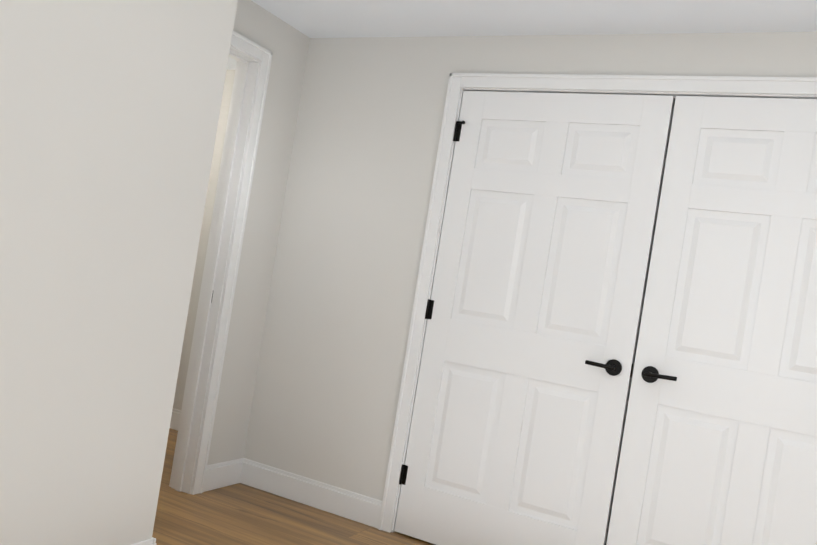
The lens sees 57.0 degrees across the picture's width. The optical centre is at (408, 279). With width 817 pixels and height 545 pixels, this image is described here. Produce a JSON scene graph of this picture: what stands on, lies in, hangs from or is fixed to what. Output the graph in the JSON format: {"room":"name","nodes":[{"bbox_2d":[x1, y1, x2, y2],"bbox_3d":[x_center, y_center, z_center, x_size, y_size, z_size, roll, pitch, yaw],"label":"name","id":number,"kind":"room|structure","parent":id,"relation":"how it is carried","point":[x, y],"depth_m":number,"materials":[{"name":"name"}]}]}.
{"room":"bedroom","nodes":[
{"label":"bedroom","id":0,"kind":"room"},
{"bbox_2d":[0,0,211,544],"bbox_3d":[-1.781,-0.298,0.637,0.120,2.290,4.230,9,0,27],"label":"wall","id":1,"kind":"structure","parent":0,"point":[96,106],"depth_m":2.20,"materials":[{"name":"beige paint"}]},
{"bbox_2d":[125,0,237,544],"bbox_3d":[-2.385,-0.375,3.391,3.710,2.290,0.120,9,0,27],"label":"wall","id":2,"kind":"structure","parent":0,"point":[181,274],"depth_m":2.52,"materials":[{"name":"beige paint"}]},
{"bbox_2d":[131,408,381,544],"bbox_3d":[-3.868,0.480,2.228,11.510,0.125,6.670,9,0,27],"label":"baseboard","id":3,"kind":"structure","parent":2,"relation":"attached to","point":[353,506],"depth_m":3.63,"materials":[{"name":"white wood"}]},
{"bbox_2d":[173,70,234,409],"bbox_3d":[-1.125,-0.167,4.715,1.600,2.290,0.120,9,0,27],"label":"wall","id":4,"kind":"structure","parent":0,"point":[203,240],"depth_m":4.72,"materials":[{"name":"beige paint"}]},
{"bbox_2d":[207,0,311,464],"bbox_3d":[-0.987,-0.155,3.358,0.120,2.290,1.110,9,0,27],"label":"wall","id":5,"kind":"structure","parent":0,"point":[288,46],"depth_m":3.70,"materials":[{"name":"beige paint"}]},
{"bbox_2d":[169,30,272,494],"bbox_3d":[-1.064,-0.077,3.233,0.164,2.112,0.824,9,0,27],"label":"trim","id":6,"kind":"structure","parent":5,"relation":"attached to","point":[221,267],"depth_m":3.53,"materials":[{"name":"white wood"}]},
{"bbox_2d":[152,428,434,544],"bbox_3d":[-4.476,0.513,2.941,13.700,0.120,8.000,9,0,27],"label":"floor","id":7,"kind":"structure","parent":0,"point":[239,514],"depth_m":3.31,"materials":[{"name":"laminate"}]},
{"bbox_2d":[227,0,816,69],"bbox_3d":[-4.101,-1.868,2.957,13.700,0.120,8.000,9,0,27],"label":"ceiling","id":8,"kind":"structure","parent":0,"point":[361,18],"depth_m":3.09,"materials":[{"name":"paint"}]},
{"bbox_2d":[244,32,816,544],"bbox_3d":[0.943,0.148,3.062,3.870,2.290,0.120,9,0,27],"label":"wall","id":9,"kind":"structure","parent":0,"point":[361,174],"depth_m":3.59,"materials":[{"name":"beige paint"}]},
{"bbox_2d":[394,91,673,544],"bbox_3d":[0.498,0.202,3.238,0.941,2.030,0.144,9,0,27],"label":"closet door","id":10,"kind":"structure","parent":9,"relation":"in","point":[533,310],"depth_m":3.20,"materials":[{"name":"white wood"}]},
{"bbox_2d":[378,73,816,532],"bbox_3d":[0.938,0.237,3.057,1.994,2.112,0.164,9,0,27],"label":"trim","id":11,"kind":"structure","parent":9,"relation":"attached to","point":[746,86],"depth_m":3.41,"materials":[{"name":"white wood"}]},
{"bbox_2d":[606,96,816,544],"bbox_3d":[1.334,0.331,2.806,0.941,2.030,0.144,9,0,27],"label":"closet door","id":12,"kind":"structure","parent":9,"relation":"in","point":[719,444],"depth_m":2.86,"materials":[{"name":"white wood"}]}
]}

